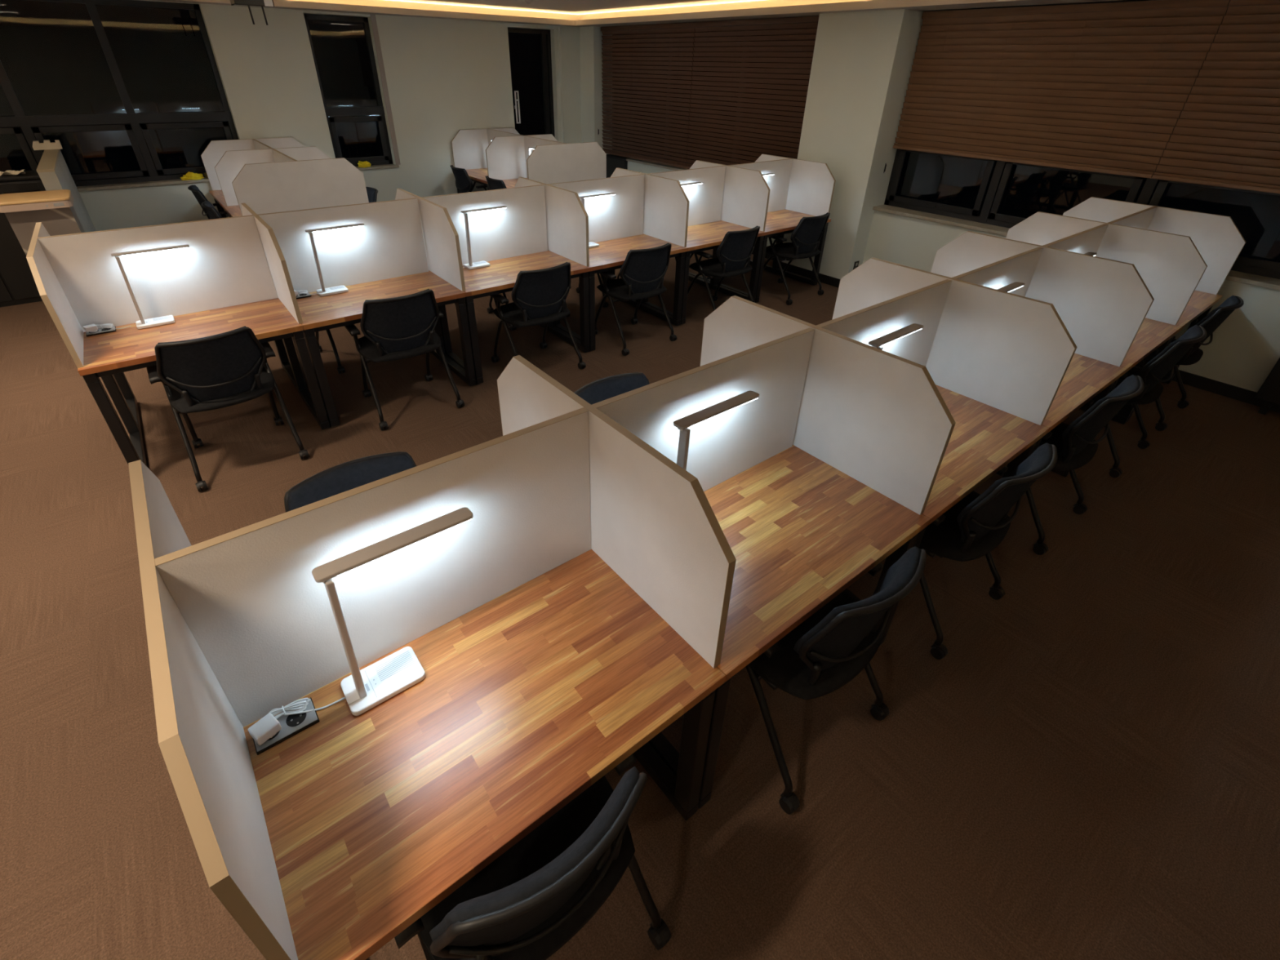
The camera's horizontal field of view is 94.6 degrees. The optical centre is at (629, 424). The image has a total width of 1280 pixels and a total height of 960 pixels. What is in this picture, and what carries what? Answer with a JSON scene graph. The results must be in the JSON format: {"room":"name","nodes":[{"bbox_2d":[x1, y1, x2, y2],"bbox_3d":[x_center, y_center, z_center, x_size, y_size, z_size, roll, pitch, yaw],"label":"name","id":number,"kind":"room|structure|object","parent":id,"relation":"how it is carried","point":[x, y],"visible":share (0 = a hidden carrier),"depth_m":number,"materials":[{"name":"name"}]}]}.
{"room":"study room","nodes":[
{"label":"study room","id":0,"kind":"room"},
{"bbox_2d":[79,0,582,231],"bbox_3d":[-4.621,-3.284,6.586,10.600,2.620,0.250,-21,38,-32],"label":"wall","id":1,"kind":"structure","parent":0,"point":[445,77],"depth_m":7.35,"materials":[{"name":"paint"}]},
{"bbox_2d":[0,0,238,186],"bbox_3d":[-5.940,-3.085,5.556,3.700,1.640,0.105,-21,38,-32],"label":"window","id":2,"kind":"structure","parent":1,"relation":"in","point":[20,119],"depth_m":6.10,"materials":[{"name":"black"}]},
{"bbox_2d":[76,177,209,191],"bbox_3d":[-5.922,-2.353,5.961,3.710,0.030,0.200,-21,38,-32],"label":"trim","id":3,"kind":"structure","parent":1,"relation":"attached to","point":[80,188],"depth_m":6.32,"materials":[{"name":"stone"}]},
{"bbox_2d":[303,13,393,166],"bbox_3d":[-3.432,-4.052,7.265,0.730,1.610,0.105,-21,38,-32],"label":"window","id":4,"kind":"structure","parent":1,"relation":"in","point":[379,110],"depth_m":7.33,"materials":[{"name":"black"}]},
{"bbox_2d":[369,13,400,164],"bbox_3d":[-3.046,-4.135,7.388,0.060,1.640,0.006,-21,38,-32],"label":"trim","id":5,"kind":"structure","parent":1,"relation":"attached to","point":[373,19],"depth_m":7.35,"materials":[{"name":"beige"}]},
{"bbox_2d":[507,27,555,137],"bbox_3d":[-1.449,-4.827,8.632,0.730,1.590,0.075,-21,38,-32],"label":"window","id":6,"kind":"structure","parent":1,"relation":"in","point":[544,35],"depth_m":8.63,"materials":[{"name":"black"}]},
{"bbox_2d":[405,0,743,13],"bbox_3d":[-1.228,-2.146,2.240,10.600,0.080,11.180,-21,38,-32],"label":"ceiling","id":7,"kind":"structure","parent":0,"point":[577,6],"depth_m":7.02,"materials":[{"name":"white paint"}]},
{"bbox_2d":[230,0,274,25],"bbox_3d":[-3.012,-3.403,4.689,0.280,0.385,0.183,-21,38,-32],"label":"router","id":8,"kind":"object","parent":7,"relation":"attached to","point":[263,4],"visible":1,"depth_m":4.68,"materials":[{"name":"black plastic"}]},
{"bbox_2d":[0,248,1279,959],"bbox_3d":[-1.279,0.147,3.635,10.600,0.050,11.180,-21,38,-32],"label":"floor","id":9,"kind":"structure","parent":0,"point":[1088,768],"depth_m":2.16,"materials":[{"name":"carpet"}]},
{"bbox_2d":[0,213,42,306],"bbox_3d":[-6.174,-1.546,5.384,1.800,0.840,0.836,-21,38,-32],"label":"base cabinet","id":10,"kind":"object","parent":9,"relation":"on","point":[18,286],"visible":0.29,"depth_m":5.38,"materials":[{"name":"black laminate"}]},
{"bbox_2d":[0,169,46,194],"bbox_3d":[-5.508,-2.149,5.365,0.340,0.234,0.415,-21,38,-32],"label":"printer","id":11,"kind":"object","parent":10,"relation":"on","point":[30,181],"visible":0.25,"depth_m":5.22,"materials":[{"name":"black plastic"}]},
{"bbox_2d":[0,189,84,256],"bbox_3d":[-4.663,-1.331,4.880,0.440,1.055,0.430,-21,38,-32],"label":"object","id":12,"kind":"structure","parent":9,"relation":"on","point":[55,209],"depth_m":4.58,"materials":[{"name":"beige wood"}]},
{"bbox_2d":[35,149,95,232],"bbox_3d":[-5.204,-1.868,5.593,0.108,1.210,1.622,-21,38,-32],"label":"divider panel","id":13,"kind":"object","parent":9,"relation":"on","point":[52,169],"depth_m":5.30,"materials":[{"name":"beige"}]},
{"bbox_2d":[77,297,330,466],"bbox_3d":[-2.630,-0.354,3.680,0.998,0.708,1.170,-21,38,-32],"label":"desk","id":14,"kind":"object","parent":9,"relation":"on","point":[107,356],"visible":0.64,"depth_m":3.35,"materials":[{"name":"wood"}]},
{"bbox_2d":[26,222,83,368],"bbox_3d":[-3.002,-0.722,3.104,0.023,0.505,1.106,-21,38,-32],"label":"divider panel","id":15,"kind":"object","parent":14,"relation":"on","point":[51,291],"visible":0.73,"depth_m":2.86,"materials":[{"name":"laminate"}]},
{"bbox_2d":[111,244,189,328],"bbox_3d":[-2.611,-0.775,3.301,0.368,0.401,0.110,-21,38,-32],"label":"desk lamp","id":16,"kind":"object","parent":14,"relation":"on","point":[142,323],"visible":1,"depth_m":3.25,"materials":[{"name":"white plastic"}]},
{"bbox_2d":[121,247,187,256],"bbox_3d":[-2.587,-0.944,3.219,0.298,0.006,0.036,-21,38,-32],"label":"diffuser","id":17,"kind":"object","parent":16,"relation":"attached to","point":[161,249],"depth_m":3.19,"materials":[{"name":"white"}]},
{"bbox_2d":[37,214,278,332],"bbox_3d":[-2.614,-0.874,3.368,0.964,0.504,0.023,-21,38,-32],"label":"panel","id":18,"kind":"object","parent":14,"relation":"on","point":[224,264],"visible":1,"depth_m":3.33,"materials":[{"name":"laminate"}]},
{"bbox_2d":[240,203,302,324],"bbox_3d":[-2.224,-1.026,3.632,0.023,0.505,1.106,-21,38,-32],"label":"divider panel","id":19,"kind":"object","parent":14,"relation":"on","point":[277,266],"visible":0.73,"depth_m":3.38,"materials":[{"name":"laminate"}]},
{"bbox_2d":[208,189,238,217],"bbox_3d":[-3.992,-2.306,6.840,1.170,0.708,1.033,-21,38,-32],"label":"desk","id":20,"kind":"object","parent":9,"relation":"on","point":[218,196],"visible":0.14,"depth_m":6.54,"materials":[{"name":"brown wood"}]},
{"bbox_2d":[200,137,304,190],"bbox_3d":[-4.306,-3.046,6.877,1.106,0.505,0.023,-21,38,-32],"label":"divider panel","id":21,"kind":"object","parent":20,"relation":"attached to","point":[215,150],"visible":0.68,"depth_m":6.66,"materials":[{"name":"laminate"}]},
{"bbox_2d":[214,146,330,206],"bbox_3d":[-3.665,-2.610,6.183,1.106,0.505,0.023,-21,38,-32],"label":"divider panel","id":22,"kind":"object","parent":20,"relation":"on","point":[231,162],"visible":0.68,"depth_m":5.97,"materials":[{"name":"laminate"}]},
{"bbox_2d":[146,325,309,491],"bbox_3d":[-2.257,-0.180,3.290,0.570,0.831,0.561,-21,38,-32],"label":"mesh chair","id":23,"kind":"object","parent":9,"relation":"on","point":[229,368],"visible":0.98,"depth_m":3.07,"materials":[{"name":"black"}]},
{"bbox_2d":[223,204,242,217],"bbox_3d":[-3.355,-1.873,6.151,1.170,0.708,1.026,-21,38,-32],"label":"desk","id":24,"kind":"object","parent":9,"relation":"on","point":[233,211],"visible":0.1,"depth_m":5.86,"materials":[{"name":"wood"}]},
{"bbox_2d":[231,157,368,216],"bbox_3d":[-3.030,-2.178,5.497,1.106,0.505,0.023,-21,38,-32],"label":"divider panel","id":25,"kind":"object","parent":24,"relation":"on","point":[265,188],"visible":0.77,"depth_m":5.45,"materials":[{"name":"laminate"}]},
{"bbox_2d":[284,451,416,512],"bbox_3d":[-0.817,0.602,2.056,0.570,0.831,0.561,-21,38,-32],"label":"mesh chair","id":26,"kind":"object","parent":9,"relation":"on","point":[344,477],"visible":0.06,"depth_m":2.00,"materials":[{"name":"black"}]},
{"bbox_2d":[292,270,475,427],"bbox_3d":[-1.842,-0.661,4.214,0.998,0.708,1.170,-21,38,-32],"label":"desk","id":27,"kind":"object","parent":9,"relation":"on","point":[318,313],"visible":0.5,"depth_m":3.83,"materials":[{"name":"wood"}]},
{"bbox_2d":[305,222,364,296],"bbox_3d":[-1.863,-1.067,3.809,0.368,0.401,0.110,-21,38,-32],"label":"desk lamp","id":28,"kind":"object","parent":27,"relation":"on","point":[323,291],"visible":1,"depth_m":3.75,"materials":[{"name":"white plastic"}]},
{"bbox_2d":[313,225,363,232],"bbox_3d":[-1.839,-1.236,3.727,0.298,0.006,0.036,-21,38,-32],"label":"diffuser","id":29,"kind":"object","parent":28,"relation":"attached to","point":[326,228],"depth_m":3.70,"materials":[{"name":"white"}]},
{"bbox_2d":[257,197,428,293],"bbox_3d":[-1.836,-1.177,3.896,0.964,0.504,0.023,-21,38,-32],"label":"panel","id":30,"kind":"object","parent":27,"relation":"on","point":[390,243],"visible":0.89,"depth_m":3.89,"materials":[{"name":"laminate"}]},
{"bbox_2d":[395,188,465,291],"bbox_3d":[-1.437,-1.333,4.166,0.023,0.505,1.106,-21,38,-32],"label":"divider panel","id":31,"kind":"object","parent":27,"relation":"on","point":[441,237],"visible":0.73,"depth_m":3.96,"materials":[{"name":"laminate"}]},
{"bbox_2d":[344,288,464,430],"bbox_3d":[-1.496,-0.504,3.849,0.570,0.831,0.561,-20,37,-31],"label":"mesh chair","id":32,"kind":"object","parent":9,"relation":"on","point":[401,327],"visible":1,"depth_m":3.62,"materials":[{"name":"black"}]},
{"bbox_2d":[449,164,486,193],"bbox_3d":[-2.106,-3.100,8.095,0.561,0.831,0.570,-21,38,-32],"label":"mesh chair","id":33,"kind":"object","parent":9,"relation":"on","point":[464,184],"visible":0.34,"depth_m":7.79,"materials":[{"name":"black"}]},
{"bbox_2d":[456,168,489,193],"bbox_3d":[-1.693,-3.204,8.400,1.170,0.708,1.033,-21,38,-32],"label":"desk","id":34,"kind":"object","parent":9,"relation":"on","point":[478,175],"visible":0.06,"depth_m":7.97,"materials":[{"name":"wood"}]},
{"bbox_2d":[451,127,519,169],"bbox_3d":[-2.006,-3.943,8.437,1.106,0.505,0.023,-21,38,-32],"label":"divider panel","id":35,"kind":"object","parent":34,"relation":"attached to","point":[468,147],"visible":0.58,"depth_m":8.28,"materials":[{"name":"laminate"}]},
{"bbox_2d":[485,133,558,180],"bbox_3d":[-1.366,-3.507,7.743,1.106,0.505,0.023,-21,38,-32],"label":"divider panel","id":36,"kind":"object","parent":34,"relation":"on","point":[504,155],"visible":0.62,"depth_m":7.59,"materials":[{"name":"laminate"}]},
{"bbox_2d":[243,548,725,959],"bbox_3d":[-0.518,0.842,1.791,0.998,0.708,1.170,-21,38,-32],"label":"desk","id":37,"kind":"object","parent":9,"relation":"on","point":[527,698],"visible":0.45,"depth_m":1.32,"materials":[{"name":"brown wood"}]},
{"bbox_2d":[128,459,297,959],"bbox_3d":[-0.891,0.474,1.215,0.023,0.505,1.106,-21,38,-32],"label":"divider panel","id":38,"kind":"object","parent":37,"relation":"on","point":[202,743],"visible":0.88,"depth_m":0.96,"materials":[{"name":"laminate"}]},
{"bbox_2d":[253,697,319,755],"bbox_3d":[-0.785,0.685,1.346,0.128,0.012,0.072,-21,38,-32],"label":"outlet","id":39,"kind":"object","parent":37,"relation":"on","point":[291,725],"visible":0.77,"depth_m":1.34,"materials":[{"name":"black"}]},
{"bbox_2d":[285,710,306,726],"bbox_3d":[-0.765,0.674,1.355,0.042,0.001,0.042,-21,38,-32],"label":"socket","id":40,"kind":"object","parent":39,"relation":"attached to","point":[300,719],"depth_m":1.35,"materials":[{"name":"black"}]},
{"bbox_2d":[248,696,346,745],"bbox_3d":[-0.762,0.657,1.358,0.194,0.047,0.065,-25,40,-36],"label":"power adapter","id":41,"kind":"object","parent":39,"relation":"on","point":[268,726],"visible":1,"depth_m":1.31,"materials":[{"name":"white plastic"}]},
{"bbox_2d":[154,407,591,727],"bbox_3d":[-0.502,0.323,1.479,0.964,0.504,0.023,-21,38,-32],"label":"panel","id":42,"kind":"object","parent":37,"relation":"on","point":[250,597],"visible":1,"depth_m":1.40,"materials":[{"name":"laminate"}]},
{"bbox_2d":[311,506,473,715],"bbox_3d":[-0.522,0.430,1.396,0.368,0.401,0.110,-21,38,-32],"label":"desk lamp","id":43,"kind":"object","parent":37,"relation":"on","point":[366,688],"visible":1,"depth_m":1.36,"materials":[{"name":"white plastic"}]},
{"bbox_2d":[337,519,471,576],"bbox_3d":[-0.499,0.261,1.314,0.298,0.006,0.036,-21,38,-32],"label":"diffuser","id":44,"kind":"object","parent":43,"relation":"attached to","point":[352,561],"depth_m":1.29,"materials":[{"name":"white"}]},
{"bbox_2d":[497,355,736,668],"bbox_3d":[-0.113,0.170,1.743,0.023,0.505,1.106,-21,38,-32],"label":"divider panel","id":45,"kind":"object","parent":37,"relation":"on","point":[654,523],"visible":0.89,"depth_m":1.54,"materials":[{"name":"laminate"}]},
{"bbox_2d":[486,177,527,190],"bbox_3d":[-1.056,-2.771,7.711,1.170,0.708,1.026,-21,38,-32],"label":"desk","id":46,"kind":"object","parent":9,"relation":"on","point":[511,183],"visible":0.02,"depth_m":7.52,"materials":[{"name":"wood"}]},
{"bbox_2d":[526,142,606,183],"bbox_3d":[-0.731,-3.076,7.056,1.106,0.505,0.023,-21,38,-32],"label":"divider panel","id":47,"kind":"object","parent":46,"relation":"on","point":[574,162],"visible":0.77,"depth_m":7.01,"materials":[{"name":"laminate"}]},
{"bbox_2d":[437,250,590,384],"bbox_3d":[-1.055,-0.969,4.749,0.998,0.708,1.170,-21,38,-32],"label":"desk","id":48,"kind":"object","parent":9,"relation":"on","point":[500,277],"visible":0.53,"depth_m":4.44,"materials":[{"name":"wood"}]},
{"bbox_2d":[461,205,506,269],"bbox_3d":[-1.059,-1.381,4.354,0.368,0.401,0.110,-21,38,-32],"label":"desk lamp","id":49,"kind":"object","parent":48,"relation":"on","point":[470,265],"visible":1,"depth_m":4.29,"materials":[{"name":"white plastic"}]},
{"bbox_2d":[422,184,547,266],"bbox_3d":[-1.048,-1.485,4.430,0.964,0.504,0.023,-21,38,-32],"label":"panel","id":50,"kind":"object","parent":48,"relation":"on","point":[519,228],"visible":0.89,"depth_m":4.46,"materials":[{"name":"laminate"}]},
{"bbox_2d":[514,177,589,266],"bbox_3d":[-0.650,-1.641,4.700,0.023,0.505,1.106,-21,38,-32],"label":"divider panel","id":51,"kind":"object","parent":48,"relation":"on","point":[566,217],"visible":0.73,"depth_m":4.51,"materials":[{"name":"laminate"}]},
{"bbox_2d":[394,753,671,959],"bbox_3d":[-0.267,1.007,1.409,0.570,0.831,0.561,-21,38,-32],"label":"mesh chair","id":52,"kind":"object","parent":9,"relation":"on","point":[530,901],"visible":0.59,"depth_m":1.21,"materials":[{"name":"black fabric"}]},
{"bbox_2d":[489,262,586,368],"bbox_3d":[-0.715,-0.809,4.379,0.570,0.831,0.561,-22,38,-33],"label":"mesh chair","id":53,"kind":"object","parent":9,"relation":"on","point":[539,296],"visible":0.94,"depth_m":4.16,"materials":[{"name":"black"}]},
{"bbox_2d":[573,372,649,404],"bbox_3d":[0.033,0.270,2.633,0.570,0.831,0.561,-21,38,-32],"label":"mesh chair","id":54,"kind":"object","parent":9,"relation":"on","point":[603,388],"visible":0.09,"depth_m":2.60,"materials":[{"name":"black"}]},
{"bbox_2d":[606,154,630,177],"bbox_3d":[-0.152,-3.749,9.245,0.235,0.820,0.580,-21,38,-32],"label":"chair","id":55,"kind":"object","parent":9,"relation":"on","point":[613,162],"visible":0.16,"depth_m":9.02,"materials":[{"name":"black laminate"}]},
{"bbox_2d":[554,233,688,351],"bbox_3d":[-0.267,-1.276,5.283,0.998,0.708,1.170,-21,38,-32],"label":"desk","id":56,"kind":"object","parent":9,"relation":"on","point":[611,255],"visible":0.42,"depth_m":5.00,"materials":[{"name":"wood"}]},
{"bbox_2d":[546,173,644,242],"bbox_3d":[-0.261,-1.792,4.964,0.964,0.504,0.023,-21,38,-32],"label":"panel","id":57,"kind":"object","parent":56,"relation":"on","point":[620,215],"visible":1,"depth_m":5.03,"materials":[{"name":"laminate"}]},
{"bbox_2d":[610,167,689,247],"bbox_3d":[0.138,-1.948,5.235,0.023,0.505,1.106,-21,38,-32],"label":"divider panel","id":58,"kind":"object","parent":56,"relation":"on","point":[666,203],"visible":0.73,"depth_m":5.04,"materials":[{"name":"laminate"}]},
{"bbox_2d":[595,243,676,355],"bbox_3d":[0.029,-1.099,4.884,0.570,0.831,0.561,-21,38,-31],"label":"mesh chair","id":59,"kind":"object","parent":9,"relation":"on","point":[642,272],"visible":0.95,"depth_m":4.67,"materials":[{"name":"black"}]},
{"bbox_2d":[610,220,766,324],"bbox_3d":[0.520,-1.584,5.817,0.998,0.708,1.170,-21,38,-32],"label":"desk","id":60,"kind":"object","parent":9,"relation":"on","point":[707,236],"visible":0.38,"depth_m":5.56,"materials":[{"name":"wood"}]},
{"bbox_2d":[648,165,725,226],"bbox_3d":[0.526,-2.100,5.498,0.964,0.504,0.023,-21,38,-32],"label":"panel","id":61,"kind":"object","parent":60,"relation":"on","point":[705,199],"visible":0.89,"depth_m":5.59,"materials":[{"name":"laminate"}]},
{"bbox_2d":[689,160,770,231],"bbox_3d":[0.925,-2.256,5.769,0.023,0.505,1.106,-21,38,-32],"label":"divider panel","id":62,"kind":"object","parent":60,"relation":"on","point":[746,192],"visible":0.73,"depth_m":5.58,"materials":[{"name":"laminate"}]},
{"bbox_2d":[687,226,759,310],"bbox_3d":[0.848,-1.419,5.439,0.570,0.831,0.561,-22,38,-33],"label":"mesh chair","id":63,"kind":"object","parent":9,"relation":"on","point":[734,253],"visible":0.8,"depth_m":5.23,"materials":[{"name":"black"}]},
{"bbox_2d":[688,208,831,303],"bbox_3d":[1.308,-1.891,6.351,0.998,0.708,1.170,-21,38,-32],"label":"desk","id":64,"kind":"object","parent":9,"relation":"on","point":[778,223],"visible":0.42,"depth_m":6.11,"materials":[{"name":"wood"}]},
{"bbox_2d":[727,158,792,212],"bbox_3d":[1.314,-2.407,6.033,0.964,0.504,0.023,-21,38,-32],"label":"panel","id":65,"kind":"object","parent":64,"relation":"on","point":[778,183],"visible":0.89,"depth_m":6.14,"materials":[{"name":"laminate"}]},
{"bbox_2d":[754,154,835,216],"bbox_3d":[1.702,-2.559,6.296,0.023,0.505,1.106,-21,38,-32],"label":"divider panel","id":66,"kind":"object","parent":64,"relation":"on","point":[811,185],"visible":0.64,"depth_m":6.11,"materials":[{"name":"laminate"}]},
{"bbox_2d":[648,444,929,808],"bbox_3d":[0.270,0.535,2.325,0.998,0.708,1.170,-21,38,-32],"label":"desk","id":67,"kind":"object","parent":9,"relation":"on","point":[799,531],"visible":0.29,"depth_m":1.92,"materials":[{"name":"brown wood"}]},
{"bbox_2d":[591,328,814,491],"bbox_3d":[0.276,0.019,2.006,0.964,0.504,0.023,-21,38,-32],"label":"panel","id":68,"kind":"object","parent":67,"relation":"on","point":[723,446],"visible":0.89,"depth_m":2.02,"materials":[{"name":"laminate"}]},
{"bbox_2d":[673,391,759,471],"bbox_3d":[0.265,0.123,1.930,0.368,0.401,0.110,-21,38,-32],"label":"desk lamp","id":69,"kind":"object","parent":67,"relation":"on","point":[683,424],"visible":0.39,"depth_m":1.80,"materials":[{"name":"white plastic"}]},
{"bbox_2d":[700,295,955,515],"bbox_3d":[0.675,-0.137,2.277,0.023,0.505,1.106,-21,38,-32],"label":"divider panel","id":70,"kind":"object","parent":67,"relation":"on","point":[878,417],"visible":0.89,"depth_m":2.10,"materials":[{"name":"laminate"}]},
{"bbox_2d":[763,212,830,305],"bbox_3d":[1.648,-1.732,5.982,0.570,0.831,0.561,-21,38,-32],"label":"mesh chair","id":71,"kind":"object","parent":9,"relation":"on","point":[806,237],"visible":0.91,"depth_m":5.78,"materials":[{"name":"black"}]},
{"bbox_2d":[745,546,926,814],"bbox_3d":[0.561,0.684,1.971,0.570,0.831,0.561,-21,38,-32],"label":"mesh chair","id":72,"kind":"object","parent":9,"relation":"on","point":[833,646],"visible":0.59,"depth_m":1.76,"materials":[{"name":"black"}]},
{"bbox_2d":[880,384,1048,644],"bbox_3d":[1.057,0.227,2.859,0.998,0.708,1.170,-21,38,-32],"label":"desk","id":73,"kind":"object","parent":9,"relation":"on","point":[984,438],"visible":0.13,"depth_m":2.42,"materials":[{"name":"wood"}]},
{"bbox_2d":[816,279,951,366],"bbox_3d":[1.063,-0.289,2.541,0.964,0.504,0.023,-21,38,-32],"label":"panel","id":74,"kind":"object","parent":73,"relation":"on","point":[924,306],"visible":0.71,"depth_m":2.53,"materials":[{"name":"laminate"}]},
{"bbox_2d":[868,323,923,350],"bbox_3d":[1.068,-0.191,2.475,0.368,0.401,0.110,-21,38,-32],"label":"desk lamp","id":75,"kind":"object","parent":73,"relation":"on","point":[877,343],"visible":0.33,"depth_m":2.36,"materials":[{"name":"white plastic"}]},
{"bbox_2d":[831,257,1076,425],"bbox_3d":[1.462,-0.445,2.811,0.023,0.505,1.106,-21,38,-32],"label":"divider panel","id":76,"kind":"object","parent":73,"relation":"on","point":[1011,353],"visible":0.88,"depth_m":2.64,"materials":[{"name":"laminate"}]},
{"bbox_2d":[918,443,1057,659],"bbox_3d":[1.298,0.396,2.471,0.570,0.831,0.561,-21,38,-32],"label":"mesh chair","id":77,"kind":"object","parent":9,"relation":"on","point":[974,526],"visible":0.63,"depth_m":2.25,"materials":[{"name":"black"}]},
{"bbox_2d":[1031,353,1127,477],"bbox_3d":[1.844,-0.080,3.394,0.998,0.708,1.170,-21,38,-32],"label":"desk","id":78,"kind":"object","parent":9,"relation":"on","point":[1086,379],"visible":0.21,"depth_m":2.93,"materials":[{"name":"wood"}]},
{"bbox_2d":[952,246,1043,296],"bbox_3d":[1.851,-0.596,3.075,0.964,0.504,0.023,-21,38,-32],"label":"panel","id":79,"kind":"object","parent":78,"relation":"on","point":[1020,268],"visible":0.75,"depth_m":3.04,"materials":[{"name":"laminate"}]},
{"bbox_2d":[930,231,1154,366],"bbox_3d":[2.250,-0.752,3.345,0.023,0.505,1.106,-21,38,-32],"label":"divider panel","id":80,"kind":"object","parent":78,"relation":"on","point":[1103,304],"visible":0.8,"depth_m":3.15,"materials":[{"name":"laminate"}]},
{"bbox_2d":[1025,374,1144,555],"bbox_3d":[2.069,0.095,2.994,0.570,0.831,0.561,-21,38,-32],"label":"mesh chair","id":81,"kind":"object","parent":9,"relation":"on","point":[1075,443],"visible":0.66,"depth_m":2.75,"materials":[{"name":"black"}]},
{"bbox_2d":[1079,317,1182,424],"bbox_3d":[2.632,-0.388,3.928,0.998,0.708,1.170,-21,38,-32],"label":"desk","id":82,"kind":"object","parent":9,"relation":"on","point":[1152,335],"visible":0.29,"depth_m":3.51,"materials":[{"name":"wood"}]},
{"bbox_2d":[1043,223,1108,256],"bbox_3d":[2.638,-0.904,3.609,0.964,0.504,0.023,-21,38,-32],"label":"panel","id":83,"kind":"object","parent":82,"relation":"on","point":[1090,240],"visible":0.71,"depth_m":3.57,"materials":[{"name":"laminate"}]},
{"bbox_2d":[1005,211,1207,324],"bbox_3d":[3.037,-1.060,3.880,0.023,0.505,1.106,-21,38,-32],"label":"divider panel","id":84,"kind":"object","parent":82,"relation":"on","point":[1171,267],"visible":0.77,"depth_m":3.65,"materials":[{"name":"laminate"}]},
{"bbox_2d":[1104,324,1206,477],"bbox_3d":[2.904,-0.231,3.561,0.570,0.831,0.561,-21,38,-32],"label":"mesh chair","id":85,"kind":"object","parent":9,"relation":"on","point":[1152,373],"visible":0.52,"depth_m":3.29,"materials":[{"name":"black"}]},
{"bbox_2d":[1126,290,1222,422],"bbox_3d":[3.419,-0.695,4.462,0.998,0.708,1.170,-21,38,-32],"label":"desk","id":86,"kind":"object","parent":9,"relation":"on","point":[1200,304],"visible":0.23,"depth_m":4.03,"materials":[{"name":"wood"}]},
{"bbox_2d":[1107,206,1157,229],"bbox_3d":[3.426,-1.211,4.143,0.964,0.504,0.023,-21,38,-32],"label":"panel","id":87,"kind":"object","parent":86,"relation":"on","point":[1142,219],"visible":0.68,"depth_m":4.11,"materials":[{"name":"laminate"}]},
{"bbox_2d":[1062,196,1245,294],"bbox_3d":[3.814,-1.363,4.407,0.023,0.505,1.106,-21,38,-32],"label":"divider panel","id":88,"kind":"object","parent":86,"relation":"on","point":[1217,238],"visible":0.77,"depth_m":4.16,"materials":[{"name":"laminate"}]},
{"bbox_2d":[1142,295,1244,431],"bbox_3d":[3.589,-0.498,4.025,0.570,0.831,0.561,-21,38,-32],"label":"mesh chair","id":89,"kind":"object","parent":9,"relation":"on","point":[1217,316],"visible":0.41,"depth_m":3.78,"materials":[{"name":"black"}]},
{"bbox_2d":[1254,357,1279,414],"bbox_3d":[4.744,-0.101,3.810,0.145,0.420,0.960,-21,38,-32],"label":"cabinet","id":90,"kind":"object","parent":9,"relation":"on","point":[1268,392],"visible":1,"depth_m":4.07,"materials":[{"name":"black laminate"}]},
{"bbox_2d":[579,0,1279,392],"bbox_3d":[2.771,-2.499,5.564,0.535,2.620,10.980,-21,38,-32],"label":"wall","id":91,"kind":"structure","parent":0,"point":[863,61],"depth_m":5.69,"materials":[{"name":"paint"}]},
{"bbox_2d":[288,0,871,20],"bbox_3d":[-1.340,-1.904,2.047,10.068,0.138,10.858,-21,38,-32],"label":"ceiling light","id":92,"kind":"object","parent":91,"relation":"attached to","point":[385,3],"depth_m":7.03,"materials":[{"name":"beige paint"}]},
{"bbox_2d":[180,0,1024,25],"bbox_3d":[-1.356,-1.799,1.973,9.900,0.060,10.690,-21,38,-32],"label":"ceiling","id":93,"kind":"structure","parent":91,"relation":"attached to","point":[873,4],"depth_m":6.37,"materials":[{"name":"beige paint"}]},
{"bbox_2d":[149,0,1152,26],"bbox_3d":[-1.170,-1.947,2.269,10.600,0.012,10.980,-21,38,-32],"label":"trim","id":94,"kind":"structure","parent":91,"relation":"attached to","point":[1026,2],"depth_m":5.85,"materials":[{"name":"beige paint"}]},
{"bbox_2d":[612,30,762,164],"bbox_3d":[0.953,-4.165,7.583,0.075,1.640,3.850,-21,38,-32],"label":"window","id":95,"kind":"structure","parent":91,"relation":"in","point":[740,30],"depth_m":7.83,"materials":[{"name":"black"}]},
{"bbox_2d":[600,15,818,168],"bbox_3d":[0.768,-4.091,7.435,0.060,1.610,3.780,-21,38,-32],"label":"blind","id":96,"kind":"object","parent":91,"relation":"attached to","point":[683,41],"visible":0.79,"depth_m":7.21,"materials":[{"name":"brown wood"}]},
{"bbox_2d":[751,248,1279,413],"bbox_3d":[2.934,-1.159,5.802,0.247,0.090,9.975,-21,38,-32],"label":"baseboard","id":97,"kind":"structure","parent":91,"relation":"attached to","point":[1214,386],"depth_m":4.44,"materials":[{"name":"black"}]},
{"bbox_2d":[872,204,1279,290],"bbox_3d":[4.399,-1.023,4.149,0.290,0.030,5.850,-21,38,-32],"label":"trim","id":98,"kind":"structure","parent":91,"relation":"attached to","point":[1235,276],"depth_m":5.35,"materials":[{"name":"stone"}]},
{"bbox_2d":[884,6,1279,279],"bbox_3d":[4.472,-1.758,3.754,0.105,1.640,5.850,-21,38,-32],"label":"window","id":99,"kind":"structure","parent":91,"relation":"in","point":[1153,191],"depth_m":5.25,"materials":[{"name":"black"}]},
{"bbox_2d":[893,0,1230,178],"bbox_3d":[3.245,-2.733,4.801,0.060,1.100,2.095,-21,38,-32],"label":"blind","id":100,"kind":"object","parent":99,"relation":"attached to","point":[1163,40],"visible":1,"depth_m":4.63,"materials":[{"name":"brown wood"}]},
{"bbox_2d":[1151,0,1279,193],"bbox_3d":[5.028,-1.519,2.871,0.060,1.100,3.686,-21,38,-32],"label":"blind","id":101,"kind":"object","parent":99,"relation":"attached to","point":[1249,31],"visible":1,"depth_m":3.94,"materials":[{"name":"brown wood"}]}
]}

